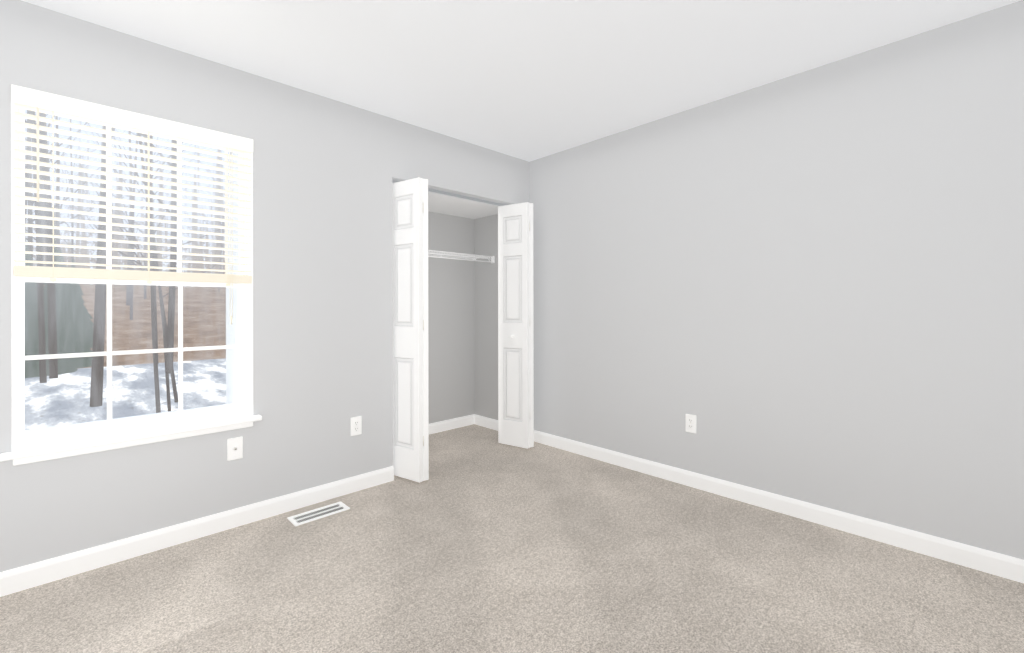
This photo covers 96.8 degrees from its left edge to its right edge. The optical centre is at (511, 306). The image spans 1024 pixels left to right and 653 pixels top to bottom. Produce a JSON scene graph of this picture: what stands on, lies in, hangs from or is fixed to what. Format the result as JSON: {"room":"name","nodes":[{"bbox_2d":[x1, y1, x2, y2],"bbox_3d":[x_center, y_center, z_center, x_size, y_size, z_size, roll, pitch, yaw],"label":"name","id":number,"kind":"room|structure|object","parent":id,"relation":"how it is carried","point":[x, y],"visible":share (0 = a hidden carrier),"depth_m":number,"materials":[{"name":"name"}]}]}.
{"room":"empty bedroom","nodes":[
{"label":"empty bedroom","id":0,"kind":"room"},
{"bbox_2d":[0,0,528,571],"bbox_3d":[-1.224,-0.067,2.815,3.670,2.490,0.170,0,0,-44],"label":"wall","id":1,"kind":"structure","parent":0,"point":[326,170],"depth_m":2.56,"materials":[{"name":"grey paint"}]},
{"bbox_2d":[0,84,261,465],"bbox_3d":[-1.938,-0.148,2.375,0.978,1.606,0.632,0,0,-44],"label":"window","id":2,"kind":"structure","parent":1,"relation":"in","point":[235,411],"depth_m":2.18,"materials":[{"name":"white wood"}]},
{"bbox_2d":[11,84,253,324],"bbox_3d":[-1.758,-0.410,2.201,0.894,1.009,0.068,0,0,-44],"label":"blind","id":3,"kind":"object","parent":2,"relation":"attached to","point":[38,101],"depth_m":2.13,"materials":[{"name":"white plastic"}]},
{"bbox_2d":[0,466,393,596],"bbox_3d":[-1.587,1.131,2.334,2.175,0.095,0.014,0,0,-44],"label":"baseboard","id":4,"kind":"structure","parent":1,"relation":"attached to","point":[18,579],"depth_m":2.24,"materials":[{"name":"white wood"}]},
{"bbox_2d":[227,437,242,460],"bbox_3d":[-1.481,0.761,2.435,0.072,0.117,0.018,0,0,-44],"label":"outlet plate","id":5,"kind":"object","parent":1,"relation":"attached to","point":[234,448],"visible":1,"depth_m":2.43,"materials":[{"name":"white plastic"}]},
{"bbox_2d":[351,416,361,435],"bbox_3d":[-0.996,0.763,2.909,0.072,0.117,0.009,0,0,-44],"label":"outlet","id":6,"kind":"object","parent":1,"relation":"attached to","point":[356,425],"visible":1,"depth_m":2.91,"materials":[{"name":"white plastic"}]},
{"bbox_2d":[392,177,428,482],"bbox_3d":[-0.688,0.147,3.127,0.195,2.024,0.294,0,0,-44],"label":"bifold door","id":7,"kind":"structure","parent":1,"relation":"in","point":[410,333],"depth_m":3.05,"materials":[{"name":"white wood"}]},
{"bbox_2d":[392,180,505,206],"bbox_3d":[-0.423,-0.871,3.589,1.246,0.023,0.032,0,0,-44],"label":"track rail","id":8,"kind":"object","parent":1,"relation":"attached to","point":[444,193],"visible":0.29,"depth_m":3.61,"materials":[{"name":"silver metal"}]},
{"bbox_2d":[498,202,533,448],"bbox_3d":[0.047,0.146,3.837,0.203,2.024,0.294,0,0,-44],"label":"bifold door","id":9,"kind":"structure","parent":1,"relation":"in","point":[515,342],"depth_m":3.77,"materials":[{"name":"white wood"}]},
{"bbox_2d":[428,211,474,423],"bbox_3d":[-0.796,-0.053,3.847,1.620,2.460,0.720,0,0,-44],"label":"wall","id":10,"kind":"structure","parent":0,"point":[450,338],"depth_m":4.38,"materials":[{"name":"grey paint"}]},
{"bbox_2d":[429,415,471,433],"bbox_3d":[-0.912,1.130,4.056,1.500,0.095,0.014,0,0,-44],"label":"baseboard","id":11,"kind":"structure","parent":10,"relation":"attached to","point":[436,427],"depth_m":4.36,"materials":[{"name":"white wood"}]},
{"bbox_2d":[428,250,494,262],"bbox_3d":[-0.810,-0.452,3.948,1.492,0.068,0.314,0,0,-44],"label":"wire shelf","id":12,"kind":"object","parent":10,"relation":"attached to","point":[473,256],"visible":0.38,"depth_m":4.17,"materials":[{"name":"white metal"}]},
{"bbox_2d":[428,192,497,218],"bbox_3d":[-0.712,-0.933,3.845,1.500,0.100,0.600,0,0,-44],"label":"ceiling","id":13,"kind":"structure","parent":0,"point":[441,204],"depth_m":4.04,"materials":[{"name":"white paint"}]},
{"bbox_2d":[0,424,1023,652],"bbox_3d":[-0.189,1.226,1.831,3.790,0.100,4.460,0,0,-44],"label":"floor","id":14,"kind":"structure","parent":0,"point":[481,540],"depth_m":1.93,"materials":[{"name":"beige carpet"}]},
{"bbox_2d":[287,501,349,526],"bbox_3d":[-1.096,1.173,2.587,0.305,0.010,0.132,0,0,-44],"label":"floor vent","id":15,"kind":"object","parent":14,"relation":"in","point":[314,514],"visible":1,"depth_m":2.58,"materials":[{"name":"white metal"}]},
{"bbox_2d":[22,0,1020,161],"bbox_3d":[0.057,-1.355,1.573,3.790,0.144,3.740,0,0,-44],"label":"ceiling","id":16,"kind":"structure","parent":0,"point":[528,80],"depth_m":2.27,"materials":[{"name":"white paint"}]},
{"bbox_2d":[474,0,1023,559],"bbox_3d":[1.129,-0.071,3.106,0.120,2.490,4.460,0,0,-44],"label":"wall","id":17,"kind":"structure","parent":0,"point":[806,286],"depth_m":2.48,"materials":[{"name":"grey paint"}]},
{"bbox_2d":[472,414,497,430],"bbox_3d":[-0.177,1.129,4.345,0.040,0.095,0.580,0,0,-44],"label":"baseboard","id":18,"kind":"structure","parent":17,"relation":"attached to","point":[479,420],"depth_m":4.44,"materials":[{"name":"white wood"}]},
{"bbox_2d":[686,414,695,432],"bbox_3d":[1.169,0.764,2.973,0.009,0.117,0.072,0,0,-44],"label":"outlet","id":19,"kind":"object","parent":17,"relation":"attached to","point":[691,423],"visible":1,"depth_m":2.97,"materials":[{"name":"white plastic"}]},
{"bbox_2d":[534,430,1023,582],"bbox_3d":[1.331,1.126,2.784,0.040,0.095,3.420,0,0,-44],"label":"baseboard","id":20,"kind":"structure","parent":17,"relation":"attached to","point":[1012,568],"depth_m":2.45,"materials":[{"name":"white wood"}]},
{"label":"outside","id":21,"kind":"structure","parent":0,"visible":0},
{"bbox_2d":[25,358,225,429],"bbox_3d":[-12.558,1.748,2.801,100.000,0.001,14.100,0,0,-44],"label":"ground","id":22,"kind":"structure","parent":21,"point":[128,410],"depth_m":9.21,"materials":[{"name":"white snow"}]},
{"bbox_2d":[44,285,225,368],"bbox_3d":[-24.752,0.194,15.425,100.000,3.150,21.000,0,0,-44],"label":"fence","id":23,"kind":"object","parent":22,"relation":"on","point":[133,341],"depth_m":19.72,"materials":[{"name":"brown wood"}]},
{"bbox_2d":[24,239,93,377],"bbox_3d":[-13.848,-0.734,12.589,3.959,5.068,5.800,0,0,-44],"label":"evergreen","id":24,"kind":"object","parent":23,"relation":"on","point":[75,336],"depth_m":12.63,"materials":[{"name":"green plant"}]},
{"bbox_2d":[25,110,230,412],"bbox_3d":[-15.438,-9.766,16.632,33.786,23.148,32.692,0,0,-44],"label":"trees","id":25,"kind":"object","parent":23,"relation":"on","point":[100,349],"depth_m":10.53,"materials":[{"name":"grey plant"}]},
{"bbox_2d":[25,110,232,287],"bbox_3d":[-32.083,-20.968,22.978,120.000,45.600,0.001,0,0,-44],"label":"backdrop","id":26,"kind":"structure","parent":21,"point":[136,221],"depth_m":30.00,"materials":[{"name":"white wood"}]}
]}

